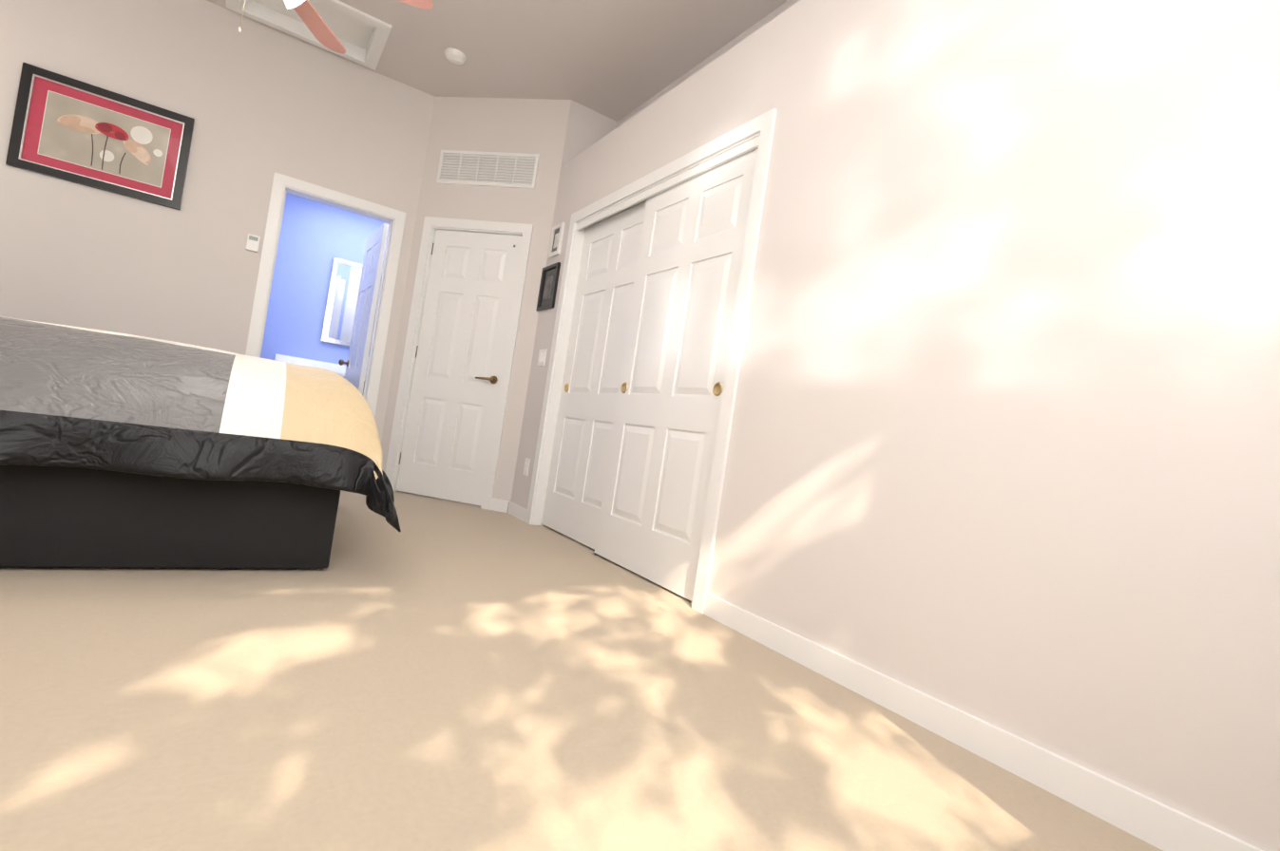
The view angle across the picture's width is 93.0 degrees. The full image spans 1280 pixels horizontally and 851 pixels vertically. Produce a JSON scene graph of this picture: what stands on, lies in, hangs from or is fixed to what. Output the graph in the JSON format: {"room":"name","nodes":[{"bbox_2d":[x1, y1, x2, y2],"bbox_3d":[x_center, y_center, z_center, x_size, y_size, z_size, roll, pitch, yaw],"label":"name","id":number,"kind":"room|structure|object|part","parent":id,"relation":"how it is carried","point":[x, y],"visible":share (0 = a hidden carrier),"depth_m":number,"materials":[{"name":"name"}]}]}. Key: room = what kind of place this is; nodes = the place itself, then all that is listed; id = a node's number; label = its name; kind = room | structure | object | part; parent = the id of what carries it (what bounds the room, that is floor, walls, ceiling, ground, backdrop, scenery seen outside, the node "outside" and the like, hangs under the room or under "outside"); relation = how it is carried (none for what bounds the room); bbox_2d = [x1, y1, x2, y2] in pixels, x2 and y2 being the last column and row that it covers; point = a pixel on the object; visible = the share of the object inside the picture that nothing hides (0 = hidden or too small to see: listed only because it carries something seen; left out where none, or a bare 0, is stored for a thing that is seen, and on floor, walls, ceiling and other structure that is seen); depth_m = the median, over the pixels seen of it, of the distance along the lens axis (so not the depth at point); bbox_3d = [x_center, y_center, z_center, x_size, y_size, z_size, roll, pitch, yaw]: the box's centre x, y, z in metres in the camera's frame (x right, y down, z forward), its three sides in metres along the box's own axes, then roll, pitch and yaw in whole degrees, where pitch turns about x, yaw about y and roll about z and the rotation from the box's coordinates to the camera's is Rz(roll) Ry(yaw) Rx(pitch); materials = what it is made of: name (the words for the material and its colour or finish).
{"room":"bedroom","nodes":[
{"label":"bedroom","id":0,"kind":"room"},
{"bbox_2d":[0,0,434,442],"bbox_3d":[-3.058,-1.229,3.886,2.963,3.050,0.148,9,-1,-33],"label":"wall","id":1,"kind":"structure","parent":0,"point":[259,104],"depth_m":3.85,"materials":[{"name":"paint"}]},
{"bbox_3d":[-3.227,-1.723,3.671,0.794,0.590,0.028,9,-1,-33],"label":"picture of poppies","id":2,"kind":"part","parent":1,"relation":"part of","materials":[{"name":"red paper"}]},
{"bbox_2d":[245,233,260,252],"bbox_3d":[-2.615,-1.233,4.101,0.070,0.105,0.024,9,-1,-33],"label":"thermostat","id":3,"kind":"object","parent":1,"relation":"attached to","point":[253,242],"visible":1,"depth_m":4.09,"materials":[{"name":"white plastic"}]},
{"bbox_2d":[245,171,406,417],"bbox_3d":[-2.322,-0.633,4.408,0.864,2.107,0.138,9,-1,-33],"label":"door frame","id":4,"kind":"structure","parent":1,"relation":"attached to","point":[284,184],"depth_m":4.39,"materials":[{"name":"white wood"}]},
{"bbox_2d":[338,223,389,395],"bbox_3d":[-2.302,-0.585,4.958,0.188,2.017,0.706,9,-1,-35],"label":"bathroom door","id":5,"kind":"structure","parent":1,"relation":"in","point":[356,363],"depth_m":4.84,"materials":[{"name":"white wood"}]},
{"bbox_2d":[260,192,389,365],"bbox_3d":[-2.972,-0.938,6.261,2.490,2.600,0.120,9,-1,-33],"label":"wall","id":6,"kind":"structure","parent":0,"point":[315,238],"depth_m":5.97,"materials":[{"name":"blue paint"}]},
{"bbox_2d":[321,257,362,346],"bbox_3d":[-2.981,-1.240,6.145,0.330,0.850,0.030,9,-1,-33],"label":"bathroom mirror","id":7,"kind":"object","parent":6,"relation":"attached to","point":[341,302],"visible":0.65,"depth_m":6.13,"materials":[{"name":"white mirror"}]},
{"bbox_2d":[381,96,571,511],"bbox_3d":[-1.252,-0.950,4.588,1.113,3.050,0.120,8,-1,12],"label":"wall","id":8,"kind":"structure","parent":0,"point":[507,125],"depth_m":4.52,"materials":[{"name":"paint"}]},
{"bbox_2d":[395,229,521,505],"bbox_3d":[-1.367,-0.457,4.542,0.736,2.017,0.098,8,-1,12],"label":"entry door","id":9,"kind":"structure","parent":8,"relation":"in","point":[454,391],"depth_m":4.55,"materials":[{"name":"white wood"}]},
{"bbox_2d":[384,216,534,510],"bbox_3d":[-1.349,-0.487,4.578,0.884,2.107,0.138,8,-1,12],"label":"door frame","id":10,"kind":"structure","parent":8,"relation":"attached to","point":[432,225],"depth_m":4.57,"materials":[{"name":"white wood"}]},
{"bbox_2d":[436,150,539,189],"bbox_3d":[-1.146,-1.923,4.549,0.802,0.255,0.012,8,-1,12],"label":"air vent","id":11,"kind":"object","parent":8,"relation":"in","point":[511,170],"visible":1,"depth_m":4.55,"materials":[{"name":"white metal"}]},
{"bbox_2d":[206,0,787,121],"bbox_3d":[-0.839,-2.549,1.897,4.390,0.120,5.720,9,-1,-33],"label":"ceiling","id":12,"kind":"structure","parent":0,"point":[617,60],"depth_m":3.83,"materials":[{"name":"paint"}]},
{"bbox_2d":[225,0,391,70],"bbox_3d":[-2.118,-2.669,3.894,0.900,0.108,0.620,9,-1,-33],"label":"skylight","id":13,"kind":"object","parent":12,"relation":"attached to","point":[362,37],"depth_m":4.03,"materials":[{"name":"white paint"}]},
{"bbox_2d":[237,0,432,54],"bbox_3d":[-1.466,-2.039,2.360,1.292,1.050,1.258,9,-1,-33],"label":"ceiling fan","id":14,"kind":"object","parent":12,"relation":"hanging from","point":[318,28],"visible":1,"depth_m":2.81,"materials":[{"name":"wood"}]},
{"bbox_2d":[444,47,465,64],"bbox_3d":[-1.247,-2.482,4.090,0.140,0.038,0.140,9,-1,-33],"label":"smoke detector","id":15,"kind":"object","parent":12,"relation":"attached to","point":[455,56],"visible":1,"depth_m":4.06,"materials":[{"name":"white plastic"}]},
{"bbox_2d":[0,490,1162,850],"bbox_3d":[-1.210,0.587,1.696,4.750,0.100,5.800,9,-1,-33],"label":"floor","id":16,"kind":"structure","parent":0,"point":[441,675],"depth_m":1.35,"materials":[{"name":"carpet"}]},
{"bbox_2d":[0,316,401,569],"bbox_3d":[-2.381,-0.025,2.305,2.510,0.773,1.926,9,-1,-33],"label":"bed","id":17,"kind":"object","parent":16,"relation":"on","point":[121,450],"visible":1,"depth_m":1.98,"materials":[{"name":"black fabric"}]},
{"bbox_2d":[560,99,617,166],"bbox_3d":[-0.592,-0.853,4.570,0.400,3.050,0.120,9,-1,-33],"label":"wall","id":18,"kind":"structure","parent":0,"point":[586,127],"depth_m":4.51,"materials":[{"name":"paint"}]},
{"bbox_2d":[616,0,800,127],"bbox_3d":[0.917,-0.673,2.686,0.120,3.050,4.933,9,-1,-33],"label":"wall","id":19,"kind":"structure","parent":0,"point":[781,9],"depth_m":3.68,"materials":[{"name":"paint"}]},
{"bbox_2d":[510,0,1279,850],"bbox_3d":[0.697,-0.456,2.490,0.400,2.550,4.813,9,-1,-33],"label":"wall","id":20,"kind":"structure","parent":0,"point":[1004,445],"depth_m":1.58,"materials":[{"name":"paint"}]},
{"bbox_2d":[494,499,527,522],"bbox_3d":[-0.886,0.596,4.267,0.031,0.085,0.453,9,-1,-33],"label":"baseboard","id":21,"kind":"structure","parent":20,"relation":"attached to","point":[515,510],"depth_m":4.30,"materials":[{"name":"white wood"}]},
{"bbox_2d":[522,458,530,476],"bbox_3d":[-0.790,0.288,4.213,0.010,0.116,0.072,9,-1,-33],"label":"electrical outlet plate","id":22,"kind":"object","parent":20,"relation":"attached to","point":[526,467],"visible":1,"depth_m":4.20,"materials":[{"name":"white plastic"}]},
{"bbox_2d":[536,349,547,365],"bbox_3d":[-0.686,-0.475,4.242,0.010,0.116,0.116,9,-1,-33],"label":"switch plate","id":23,"kind":"object","parent":20,"relation":"attached to","point":[542,357],"visible":1,"depth_m":4.23,"materials":[{"name":"white plastic"}]},
{"bbox_2d":[535,262,560,311],"bbox_3d":[-0.649,-0.979,4.301,0.020,0.315,0.270,9,-1,-33],"label":"frame","id":24,"kind":"object","parent":20,"relation":"attached to","point":[548,286],"visible":0.98,"depth_m":4.29,"materials":[{"name":"black wood"}]},
{"bbox_2d":[547,222,565,258],"bbox_3d":[-0.593,-1.309,4.295,0.020,0.225,0.170,9,-1,-33],"label":"frame","id":25,"kind":"object","parent":20,"relation":"attached to","point":[556,240],"visible":1,"depth_m":4.29,"materials":[{"name":"white wood"}]},
{"bbox_2d":[541,201,646,550],"bbox_3d":[-0.252,-0.306,3.696,0.040,2.005,0.925,9,-1,-33],"label":"closet door","id":26,"kind":"structure","parent":20,"relation":"in","point":[576,481],"depth_m":3.72,"materials":[{"name":"white wood"}]},
{"bbox_2d":[525,108,777,613],"bbox_3d":[-0.047,-0.323,3.336,0.146,2.107,1.904,9,-1,-33],"label":"trim","id":27,"kind":"structure","parent":20,"relation":"attached to","point":[756,132],"depth_m":2.86,"materials":[{"name":"white wood"}]},
{"bbox_2d":[594,148,757,601],"bbox_3d":[0.155,-0.262,2.981,0.040,2.005,0.925,9,-1,-33],"label":"closet door","id":28,"kind":"structure","parent":20,"relation":"in","point":[658,477],"depth_m":2.92,"materials":[{"name":"white wood"}]},
{"bbox_2d":[702,592,1263,850],"bbox_3d":[0.954,0.804,1.404,0.013,0.085,2.558,9,-1,-33],"label":"baseboard","id":29,"kind":"structure","parent":20,"relation":"attached to","point":[1152,822],"depth_m":1.49,"materials":[{"name":"white wood"}]},
{"bbox_3d":[-2.652,0.456,5.425,2.490,0.100,2.040,9,-1,-33],"label":"floor","id":30,"kind":"structure","parent":0,"visible":0},
{"bbox_2d":[274,353,366,391],"bbox_3d":[-2.755,-0.087,6.040,1.620,0.970,0.585,9,-1,-33],"label":"bathroom vanity","id":31,"kind":"object","parent":30,"relation":"on","point":[339,370],"depth_m":6.00,"materials":[{"name":"white"}]}
]}

